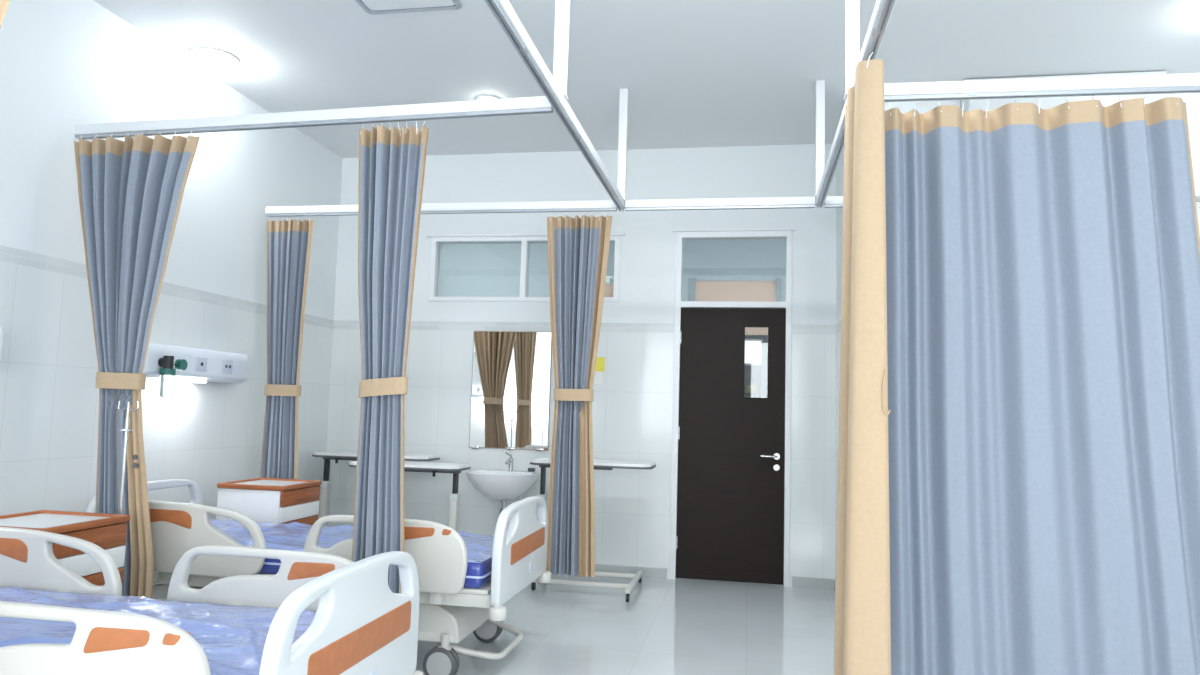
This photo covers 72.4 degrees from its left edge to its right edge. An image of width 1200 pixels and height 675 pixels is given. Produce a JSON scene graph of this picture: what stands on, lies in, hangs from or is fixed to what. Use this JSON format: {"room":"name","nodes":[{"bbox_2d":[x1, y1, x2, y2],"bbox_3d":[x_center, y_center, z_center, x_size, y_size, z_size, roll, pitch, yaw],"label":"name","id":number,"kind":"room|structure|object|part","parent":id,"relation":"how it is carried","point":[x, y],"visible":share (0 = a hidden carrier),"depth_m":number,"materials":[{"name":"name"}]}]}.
{"room":"hospital room","nodes":[
{"label":"hospital room","id":0,"kind":"room"},
{"bbox_2d":[0,0,342,585],"bbox_3d":[-3.385,-0.318,2.595,0.100,3.640,10.220,1,-5,10],"label":"wall","id":1,"kind":"structure","parent":0,"point":[64,64],"depth_m":5.09,"materials":[{"name":"paint"}]},
{"bbox_2d":[0,327,2,359],"bbox_3d":[-3.086,0.002,3.521,0.158,0.227,1.040,1,-5,10],"label":"console","id":2,"kind":"object","parent":1,"relation":"attached to","point":[1,332],"visible":1,"depth_m":4.01,"materials":[{"name":"white plastic"}]},
{"bbox_2d":[143,343,248,382],"bbox_3d":[-2.726,0.188,5.500,0.158,0.227,1.040,1,-5,10],"label":"console","id":3,"kind":"object","parent":1,"relation":"attached to","point":[203,365],"visible":0.76,"depth_m":5.47,"materials":[{"name":"white plastic"}]},
{"bbox_2d":[158,356,186,397],"bbox_3d":[-2.675,0.247,5.118,0.095,0.260,0.170,1,-5,10],"label":"oxygen flowmeter","id":4,"kind":"object","parent":3,"relation":"attached to","point":[167,373],"visible":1,"depth_m":5.06,"materials":[{"name":"black plastic"}]},
{"bbox_2d":[159,375,173,397],"bbox_3d":[-2.682,0.303,5.073,0.076,0.140,0.076,1,-5,10],"label":"bottle","id":5,"kind":"object","parent":4,"relation":"on","point":[166,381],"depth_m":5.04,"materials":[{"name":"white"}]},
{"bbox_2d":[148,378,205,382],"bbox_3d":[-2.758,0.282,5.364,0.110,0.013,0.420,1,-5,10],"label":"reading lamp","id":6,"kind":"object","parent":3,"relation":"attached to","point":[192,380],"depth_m":5.39,"materials":[{"name":"white plastic"}]},
{"bbox_2d":[195,357,206,371],"bbox_3d":[-2.658,0.181,5.468,0.007,0.095,0.110,1,-5,10],"label":"outlet","id":7,"kind":"object","parent":3,"relation":"attached to","point":[200,362],"depth_m":5.46,"materials":[{"name":"white plastic"}]},
{"bbox_2d":[222,360,232,373],"bbox_3d":[-2.608,0.206,5.742,0.007,0.095,0.110,1,-5,10],"label":"outlet","id":8,"kind":"object","parent":3,"relation":"attached to","point":[227,365],"depth_m":5.74,"materials":[{"name":"white plastic"}]},
{"bbox_3d":[-1.957,-1.299,2.213,2.818,0.070,0.052,1,-5,10],"label":"rail","id":9,"kind":"object","parent":1,"relation":"attached to","visible":0},
{"bbox_2d":[0,0,9,27],"bbox_3d":[-1.756,-0.001,2.058,0.585,2.526,0.114,1,-5,10],"label":"curtain","id":10,"kind":"object","parent":9,"relation":"hanging from","point":[4,4],"visible":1,"depth_m":2.09,"materials":[{"name":"beige fabric"}]},
{"bbox_2d":[326,144,835,586],"bbox_3d":[-0.203,0.174,7.125,4.540,3.640,0.120,1,-5,10],"label":"wall","id":11,"kind":"structure","parent":0,"point":[632,407],"depth_m":7.03,"materials":[{"name":"paint"}]},
{"bbox_2d":[466,452,538,514],"bbox_3d":[-0.816,1.240,6.846,0.600,0.552,0.452,1,-5,10],"label":"washbasin","id":12,"kind":"object","parent":11,"relation":"attached to","point":[510,484],"visible":0.83,"depth_m":6.70,"materials":[{"name":"white ceramic"}]},
{"bbox_3d":[-0.816,1.240,6.844,0.600,0.232,0.448,1,-5,10],"label":"bowl","id":13,"kind":"part","parent":12,"relation":"part of","materials":[{"name":"white ceramic"}]},
{"bbox_2d":[505,452,512,470],"bbox_3d":[-0.783,1.056,6.967,0.060,0.162,0.152,1,-5,10],"label":"tap","id":14,"kind":"object","parent":12,"relation":"on","point":[510,460],"depth_m":7.00,"materials":[{"name":"silver metal"}]},
{"bbox_2d":[469,331,551,450],"bbox_3d":[-0.780,0.458,7.132,0.714,1.032,0.020,1,-5,10],"label":"wall mirror","id":15,"kind":"object","parent":11,"relation":"attached to","point":[511,382],"visible":0.97,"depth_m":7.13,"materials":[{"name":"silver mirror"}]},
{"bbox_2d":[594,357,604,383],"bbox_3d":[-0.004,0.285,7.014,0.085,0.230,0.003,1,-5,10],"label":"notice","id":16,"kind":"object","parent":11,"relation":"attached to","point":[600,361],"visible":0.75,"depth_m":7.01,"materials":[{"name":"yellow paper"}]},
{"bbox_2d":[595,564,833,589],"bbox_3d":[-0.314,1.937,6.912,4.440,0.085,0.012,1,-5,10],"label":"baseboard","id":17,"kind":"structure","parent":11,"relation":"attached to","point":[648,572],"depth_m":6.76,"materials":[{"name":"grey tile"}]},
{"bbox_2d":[669,228,795,586],"bbox_3d":[1.091,0.543,6.819,1.025,2.923,0.167,1,-5,10],"label":"door","id":18,"kind":"structure","parent":11,"relation":"in","point":[730,517],"depth_m":6.77,"materials":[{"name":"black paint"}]},
{"bbox_3d":[1.388,0.967,6.675,0.151,0.052,0.069,1,-5,10],"label":"handle","id":19,"kind":"part","parent":18,"relation":"part of","materials":[{"name":"silver metal"}]},
{"bbox_3d":[1.438,1.060,6.681,0.050,0.050,0.022,1,-5,10],"label":"keyhole plate","id":20,"kind":"part","parent":18,"relation":"part of","materials":[{"name":"silver metal"}]},
{"bbox_2d":[427,233,785,301],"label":"window","id":21,"kind":"structure","parent":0,"point":[466,270],"depth_m":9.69,"materials":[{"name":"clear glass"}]},
{"bbox_2d":[604,281,775,334],"bbox_3d":[0.821,-0.264,9.386,2.332,0.768,0.071,1,-5,9],"label":"trim","id":22,"kind":"structure","parent":21,"relation":"attached to","point":[765,291],"depth_m":9.27,"materials":[{"name":"brown"}]},
{"bbox_2d":[688,278,780,301],"bbox_3d":[1.486,0.777,9.201,1.030,2.900,0.160,1,-5,10],"label":"trim","id":23,"kind":"structure","parent":21,"relation":"attached to","point":[691,281],"depth_m":9.31,"materials":[{"name":"grey"}]},
{"bbox_2d":[416,574,834,674],"bbox_3d":[0.542,1.838,4.475,7.200,0.100,15.900,1,-5,10],"label":"floor","id":24,"kind":"structure","parent":0,"point":[679,626],"depth_m":5.14,"materials":[{"name":"tile"}]},
{"bbox_2d":[0,510,129,586],"bbox_3d":[-2.481,1.213,3.604,0.502,0.820,0.500,1,-5,10],"label":"base cabinet","id":25,"kind":"object","parent":24,"relation":"on","point":[107,531],"visible":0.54,"depth_m":3.65,"materials":[{"name":"white laminate"}]},
{"bbox_3d":[-2.476,0.826,3.639,0.440,0.018,0.450,1,-5,10],"label":"panel","id":26,"kind":"part","parent":25,"relation":"part of","materials":[{"name":"white plastic"}]},
{"bbox_3d":[-2.256,0.891,3.593,0.020,0.101,0.472,1,-5,10],"label":"drawer","id":27,"kind":"part","parent":25,"relation":"part of","materials":[{"name":"red laminate"}]},
{"bbox_2d":[58,545,125,576],"bbox_3d":[-2.259,0.994,3.584,0.020,0.096,0.472,1,-5,10],"label":"drawer","id":28,"kind":"object","parent":25,"relation":"attached to","point":[78,561],"depth_m":3.61,"materials":[{"name":"white laminate"}]},
{"bbox_3d":[-2.262,1.098,3.575,0.020,0.106,0.472,1,-5,10],"label":"drawer","id":29,"kind":"part","parent":25,"relation":"part of","materials":[{"name":"red laminate"}]},
{"bbox_2d":[118,401,138,513],"bbox_3d":[-2.321,0.983,3.964,0.220,1.350,0.220,1,-5,10],"label":"stand","id":30,"kind":"object","parent":24,"relation":"on","point":[126,430],"visible":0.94,"depth_m":4.00,"materials":[{"name":"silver metal"}]},
{"bbox_2d":[0,527,423,674],"bbox_3d":[-1.905,1.124,2.722,2.412,0.870,1.017,1,-5,10],"label":"hospital bed","id":31,"kind":"object","parent":24,"relation":"on","point":[321,613],"visible":1,"depth_m":2.64,"materials":[{"name":"white plastic"}]},
{"bbox_3d":[-2.315,0.954,3.297,0.882,0.368,0.042,1,-5,10],"label":"rail","id":32,"kind":"part","parent":31,"relation":"part of","materials":[{"name":"grey plastic"}]},
{"bbox_3d":[-1.416,0.890,2.159,0.861,0.350,0.042,1,-5,10],"label":"rail","id":33,"kind":"part","parent":31,"relation":"part of","materials":[{"name":"grey plastic"}]},
{"bbox_3d":[-1.910,1.022,2.742,2.160,0.130,0.880,1,-5,10],"label":"mattress","id":34,"kind":"part","parent":31,"relation":"part of","materials":[{"name":"fabric"}]},
{"bbox_3d":[-1.245,0.978,3.100,0.861,0.350,0.042,1,-5,10],"label":"rail","id":35,"kind":"part","parent":31,"relation":"part of","materials":[{"name":"grey plastic"}]},
{"bbox_3d":[-0.766,0.941,2.542,0.050,0.472,0.950,1,-5,10],"label":"footboard","id":36,"kind":"part","parent":31,"relation":"part of","materials":[{"name":"white plastic"}]},
{"bbox_2d":[216,478,321,524],"bbox_3d":[-2.248,1.392,5.555,0.502,0.820,0.500,1,-5,10],"label":"base cabinet","id":37,"kind":"object","parent":24,"relation":"on","point":[269,500],"visible":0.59,"depth_m":5.38,"materials":[{"name":"white laminate"}]},
{"bbox_3d":[-2.243,1.005,5.591,0.440,0.018,0.450,1,-5,10],"label":"panel","id":38,"kind":"part","parent":37,"relation":"part of","materials":[{"name":"white plastic"}]},
{"bbox_2d":[279,501,318,522],"bbox_3d":[-2.026,1.173,5.535,0.020,0.096,0.472,1,-5,10],"label":"drawer","id":39,"kind":"object","parent":37,"relation":"attached to","point":[296,511],"depth_m":5.50,"materials":[{"name":"white laminate"}]},
{"bbox_3d":[-2.023,1.071,5.545,0.020,0.101,0.472,1,-5,10],"label":"drawer","id":40,"kind":"part","parent":37,"relation":"part of","materials":[{"name":"red laminate"}]},
{"bbox_3d":[-2.029,1.278,5.526,0.020,0.106,0.472,1,-5,10],"label":"drawer","id":41,"kind":"part","parent":37,"relation":"part of","materials":[{"name":"red laminate"}]},
{"bbox_2d":[86,479,550,674],"bbox_3d":[-1.558,1.303,4.627,2.412,0.870,1.017,1,-5,10],"label":"hospital bed","id":42,"kind":"object","parent":24,"relation":"on","point":[466,579],"visible":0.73,"depth_m":4.20,"materials":[{"name":"white plastic"}]},
{"bbox_3d":[-2.682,1.092,4.861,0.050,0.472,0.950,1,-5,10],"label":"headboard","id":43,"kind":"part","parent":42,"relation":"part of","materials":[{"name":"white plastic"}]},
{"bbox_3d":[-2.373,1.191,4.337,0.060,0.200,0.063,1,-5,10],"label":"rail arm","id":44,"kind":"part","parent":42,"relation":"part of","materials":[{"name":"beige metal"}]},
{"bbox_3d":[-2.139,1.045,4.262,0.882,0.368,0.042,1,-5,10],"label":"rail","id":45,"kind":"part","parent":42,"relation":"part of","materials":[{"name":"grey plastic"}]},
{"bbox_3d":[-1.557,1.323,4.635,2.240,0.065,0.840,1,-5,10],"label":"frame","id":46,"kind":"part","parent":42,"relation":"part of","materials":[{"name":"beige metal"}]},
{"bbox_3d":[-1.564,1.201,4.647,2.160,0.130,0.880,1,-5,10],"label":"mattress","id":47,"kind":"part","parent":42,"relation":"part of","materials":[{"name":"fabric"}]},
{"bbox_3d":[-1.069,1.068,4.065,0.861,0.350,0.042,1,-5,10],"label":"rail","id":48,"kind":"part","parent":42,"relation":"part of","materials":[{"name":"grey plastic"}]},
{"bbox_3d":[-1.573,1.527,4.619,1.840,0.045,0.724,1,-5,10],"label":"frame","id":49,"kind":"part","parent":42,"relation":"part of","materials":[{"name":"beige metal"}]},
{"bbox_3d":[-0.799,1.210,4.049,0.060,0.200,0.063,1,-5,10],"label":"rail arm","id":50,"kind":"part","parent":42,"relation":"part of","materials":[{"name":"beige metal"}]},
{"bbox_3d":[-0.420,1.119,4.447,0.050,0.472,0.950,1,-5,10],"label":"footboard","id":51,"kind":"part","parent":42,"relation":"part of","materials":[{"name":"white plastic"}]},
{"bbox_2d":[312,451,439,525],"bbox_3d":[-1.918,1.461,6.949,1.048,0.947,0.492,1,-5,10],"label":"table","id":52,"kind":"object","parent":24,"relation":"on","point":[327,456],"visible":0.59,"depth_m":7.00,"materials":[{"name":"white metal"}]},
{"bbox_3d":[-2.093,1.037,7.020,0.580,0.029,0.060,1,-5,10],"label":"arm","id":53,"kind":"part","parent":52,"relation":"part of","materials":[{"name":"grey metal"}]},
{"bbox_2d":[348,461,470,531],"bbox_3d":[-1.496,1.437,6.364,0.908,0.917,0.492,1,-5,10],"label":"table","id":54,"kind":"object","parent":24,"relation":"on","point":[410,466],"visible":0.42,"depth_m":6.28,"materials":[{"name":"white laminate"}]},
{"bbox_3d":[-1.367,1.031,6.378,0.580,0.029,0.060,1,-5,10],"label":"arm","id":55,"kind":"part","parent":54,"relation":"part of","materials":[{"name":"grey metal"}]},
{"bbox_2d":[530,458,655,601],"bbox_3d":[-0.064,1.448,6.357,0.948,0.974,0.750,1,-5,10],"label":"table","id":56,"kind":"object","parent":24,"relation":"on","point":[544,463],"visible":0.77,"depth_m":6.22,"materials":[{"name":"white metal"}]},
{"bbox_3d":[-0.190,1.011,6.421,0.580,0.029,0.060,1,-5,10],"label":"arm","id":57,"kind":"part","parent":56,"relation":"part of","materials":[{"name":"grey metal"}]},
{"bbox_2d":[744,393,759,397],"bbox_3d":[1.836,1.557,10.748,0.500,1.640,0.420,1,-5,10],"label":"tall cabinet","id":58,"kind":"object","parent":24,"relation":"on","point":[746,395],"visible":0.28,"depth_m":10.59,"materials":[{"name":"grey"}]},
{"bbox_2d":[745,385,755,393],"bbox_3d":[1.988,0.687,10.802,0.140,0.110,0.200,1,-5,10],"label":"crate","id":59,"kind":"object","parent":58,"relation":"on","point":[749,388],"visible":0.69,"depth_m":10.70,"materials":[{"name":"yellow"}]},
{"bbox_2d":[761,343,766,397],"bbox_3d":[2.201,1.243,11.058,0.070,2.340,0.080,1,-5,10],"label":"trim","id":60,"kind":"structure","parent":24,"relation":"on","point":[763,345],"depth_m":11.09,"materials":[{"name":"white paint"}]},
{"bbox_2d":[93,0,1199,157],"bbox_3d":[0.151,-2.142,2.072,7.200,0.100,10.320,1,-5,10],"label":"ceiling","id":61,"kind":"structure","parent":0,"point":[695,73],"depth_m":5.20,"materials":[{"name":"white paint"}]},
{"bbox_2d":[189,47,238,75],"bbox_3d":[-2.569,-1.812,5.455,0.300,0.114,0.300,1,-5,10],"label":"dome lamp","id":62,"kind":"object","parent":61,"relation":"attached to","point":[212,61],"visible":1,"depth_m":5.38,"materials":[{"name":"white paint"}]},
{"bbox_2d":[355,0,461,13],"bbox_3d":[-1.115,-1.910,4.444,0.580,0.014,0.580,1,-5,10],"label":"ceiling hatch","id":63,"kind":"object","parent":61,"relation":"attached to","point":[376,6],"visible":1,"depth_m":4.66,"materials":[{"name":"grey metal"}]},
{"bbox_2d":[476,95,498,99],"bbox_3d":[-0.830,-1.732,6.070,0.170,0.066,0.170,1,-5,10],"label":"dome lamp","id":64,"kind":"object","parent":61,"relation":"attached to","point":[481,97],"visible":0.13,"depth_m":6.01,"materials":[{"name":"white paint"}]},
{"bbox_2d":[553,0,569,99],"bbox_3d":[-0.180,-1.535,3.913,0.072,0.802,0.072,1,-5,10],"label":"support post","id":65,"kind":"object","parent":61,"relation":"attached to","point":[562,7],"visible":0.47,"depth_m":3.87,"materials":[{"name":"white metal"}]},
{"bbox_2d":[73,96,553,139],"bbox_3d":[-1.543,-1.112,4.187,2.713,0.070,0.054,0,-5,13],"label":"rail","id":66,"kind":"object","parent":65,"relation":"attached to","point":[540,104],"visible":0.85,"depth_m":4.13,"materials":[{"name":"white metal"}]},
{"bbox_2d":[74,131,199,597],"bbox_3d":[-2.498,0.173,4.254,0.750,2.526,0.159,1,-5,10],"label":"curtain","id":67,"kind":"object","parent":66,"relation":"hanging from","point":[130,192],"visible":0.83,"depth_m":4.25,"materials":[{"name":"blue fabric"}]},
{"bbox_3d":[-2.695,0.228,4.282,0.331,2.410,0.012,1,-5,10],"label":"edge trim","id":68,"kind":"part","parent":67,"relation":"part of","materials":[{"name":"beige fabric"}]},
{"bbox_3d":[-2.281,0.232,4.202,0.274,2.410,0.060,1,-5,10],"label":"edge trim","id":69,"kind":"part","parent":67,"relation":"part of","materials":[{"name":"beige fabric"}]},
{"bbox_2d":[351,121,428,593],"bbox_3d":[-1.061,0.188,3.965,0.369,2.525,0.113,1,-5,10],"label":"curtain","id":70,"kind":"object","parent":66,"relation":"hanging from","point":[392,162],"visible":0.88,"depth_m":3.98,"materials":[{"name":"blue fabric"}]},
{"bbox_3d":[-1.194,0.244,3.989,0.093,2.410,0.006,1,-5,10],"label":"edge trim","id":71,"kind":"part","parent":70,"relation":"part of","materials":[{"name":"beige fabric"}]},
{"bbox_3d":[-0.916,0.247,3.930,0.064,2.410,0.030,1,-5,10],"label":"edge trim","id":72,"kind":"part","parent":70,"relation":"part of","materials":[{"name":"beige fabric"}]},
{"bbox_2d":[617,89,628,199],"bbox_3d":[0.162,-1.359,5.794,0.072,0.802,0.072,1,-5,10],"label":"support post","id":73,"kind":"object","parent":61,"relation":"attached to","point":[624,93],"visible":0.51,"depth_m":5.77,"materials":[{"name":"white metal"}]},
{"bbox_2d":[265,200,617,216],"bbox_3d":[-1.208,-0.942,6.004,2.700,0.070,0.052,1,-5,10],"label":"rail","id":74,"kind":"object","parent":73,"relation":"attached to","point":[595,205],"visible":0.87,"depth_m":5.92,"materials":[{"name":"white metal"}]},
{"bbox_2d":[260,217,313,478],"bbox_3d":[-2.382,0.341,6.121,0.402,2.527,0.120,1,-5,10],"label":"curtain","id":75,"kind":"object","parent":74,"relation":"hanging from","point":[289,242],"visible":0.73,"depth_m":6.13,"materials":[{"name":"blue fabric"}]},
{"bbox_3d":[-2.530,0.397,6.144,0.089,2.410,0.010,1,-5,10],"label":"edge trim","id":76,"kind":"part","parent":75,"relation":"part of","materials":[{"name":"beige fabric"}]},
{"bbox_3d":[-2.220,0.400,6.073,0.064,2.410,0.018,1,-5,10],"label":"edge trim","id":77,"kind":"part","parent":75,"relation":"part of","materials":[{"name":"beige fabric"}]},
{"bbox_2d":[546,212,611,576],"bbox_3d":[-0.181,0.368,5.718,0.476,2.527,0.121,1,-5,10],"label":"curtain","id":78,"kind":"object","parent":74,"relation":"hanging from","point":[578,248],"visible":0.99,"depth_m":5.71,"materials":[{"name":"blue fabric"}]},
{"bbox_3d":[-0.350,0.423,5.737,0.126,2.410,0.029,1,-5,10],"label":"edge trim","id":79,"kind":"part","parent":78,"relation":"part of","materials":[{"name":"beige fabric"}]},
{"bbox_3d":[-0.046,0.427,5.685,0.185,2.410,0.057,1,-5,10],"label":"edge trim","id":80,"kind":"part","parent":78,"relation":"part of","materials":[{"name":"beige fabric"}]},
{"bbox_2d":[485,0,624,211],"bbox_3d":[-0.398,-1.208,2.743,0.052,0.070,6.210,1,-5,10],"label":"rail","id":81,"kind":"object","parent":73,"relation":"hanging from","point":[502,10],"visible":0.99,"depth_m":3.63,"materials":[{"name":"white metal"}]},
{"bbox_2d":[625,196,814,210],"bbox_3d":[0.813,-0.917,5.634,1.290,0.070,0.052,1,-5,10],"label":"rail","id":82,"kind":"object","parent":73,"relation":"hanging from","point":[758,202],"visible":1,"depth_m":5.61,"materials":[{"name":"white metal"}]},
{"bbox_2d":[815,80,824,198],"bbox_3d":[1.490,-1.343,5.551,0.072,0.802,0.072,1,-5,10],"label":"support post","id":83,"kind":"object","parent":61,"relation":"attached to","point":[820,84],"visible":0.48,"depth_m":5.53,"materials":[{"name":"white metal"}]},
{"bbox_2d":[815,0,895,207],"bbox_3d":[0.929,-1.191,2.500,0.052,0.070,6.210,1,-5,10],"label":"rail","id":84,"kind":"object","parent":83,"relation":"hanging from","point":[883,9],"visible":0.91,"depth_m":3.25,"materials":[{"name":"white metal"}]},
{"bbox_2d":[834,52,890,674],"bbox_3d":[1.037,0.190,3.321,0.180,2.527,0.610,1,-5,10],"label":"curtain","id":85,"kind":"object","parent":84,"relation":"hanging from","point":[862,639],"visible":1,"depth_m":3.05,"materials":[{"name":"beige fabric"}]},
{"bbox_3d":[1.037,0.227,3.022,0.077,2.400,0.016,2,-5,-9],"label":"edge trim","id":86,"kind":"part","parent":85,"relation":"part of","materials":[{"name":"beige fabric"}]},
{"bbox_2d":[844,0,859,99],"bbox_3d":[1.173,-1.506,3.807,0.072,0.802,0.072,1,-5,10],"label":"support post","id":87,"kind":"object","parent":61,"relation":"attached to","point":[852,7],"visible":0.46,"depth_m":3.77,"materials":[{"name":"white metal"}]},
{"bbox_2d":[744,335,767,397],"bbox_3d":[2.003,0.702,12.380,7.200,3.640,0.100,1,-5,10],"label":"wall","id":88,"kind":"structure","parent":0,"point":[752,375],"depth_m":12.29,"materials":[{"name":"grey paint"}]},
{"bbox_2d":[745,339,762,365],"bbox_3d":[2.229,0.220,12.305,0.430,0.400,0.045,1,-5,10],"label":"window","id":89,"kind":"structure","parent":88,"relation":"in","point":[752,346],"depth_m":12.28,"materials":[{"name":"clear glass"}]},
{"bbox_2d":[835,149,843,578],"bbox_3d":[1.886,0.152,6.206,0.100,3.640,0.940,1,-5,10],"label":"wall","id":90,"kind":"structure","parent":0,"point":[840,168],"depth_m":6.52,"materials":[{"name":"paint"}]},
{"bbox_2d":[884,93,1199,232],"bbox_3d":[3.053,0.119,5.466,2.660,3.640,0.100,1,-5,10],"label":"wall","id":91,"kind":"structure","parent":0,"point":[1192,100],"depth_m":5.41,"materials":[{"name":"paint"}]},
{"bbox_2d":[960,71,1166,111],"bbox_3d":[3.039,-1.537,5.450,1.220,0.335,0.240,1,-5,10],"label":"air conditioner","id":92,"kind":"object","parent":91,"relation":"attached to","point":[1045,102],"visible":0.21,"depth_m":5.35,"materials":[{"name":"white plastic"}]},
{"bbox_3d":[3.496,-0.286,0.749,0.100,3.640,9.060,1,-5,10],"label":"wall","id":93,"kind":"structure","parent":0,"visible":0},
{"bbox_2d":[824,189,1199,207],"bbox_3d":[2.868,-0.892,5.258,2.768,0.070,0.052,1,-5,10],"label":"rail","id":94,"kind":"object","parent":93,"relation":"attached to","point":[831,201],"visible":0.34,"depth_m":5.47,"materials":[{"name":"white metal"}]},
{"bbox_2d":[884,73,1199,101],"bbox_3d":[2.535,-1.064,3.426,2.769,0.070,0.054,1,-5,9],"label":"rail","id":95,"kind":"object","parent":93,"relation":"attached to","point":[1184,82],"visible":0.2,"depth_m":3.51,"materials":[{"name":"white metal"}]},
{"bbox_2d":[885,93,1199,674],"bbox_3d":[1.895,0.225,3.432,1.378,2.525,0.110,1,-5,10],"label":"curtain","id":96,"kind":"object","parent":95,"relation":"hanging from","point":[1043,265],"visible":0.98,"depth_m":3.43,"materials":[{"name":"blue fabric"}]},
{"bbox_3d":[2.509,0.297,3.341,0.160,2.400,0.010,1,-5,5],"label":"edge trim","id":97,"kind":"part","parent":96,"relation":"part of","materials":[{"name":"beige fabric"}]}
]}

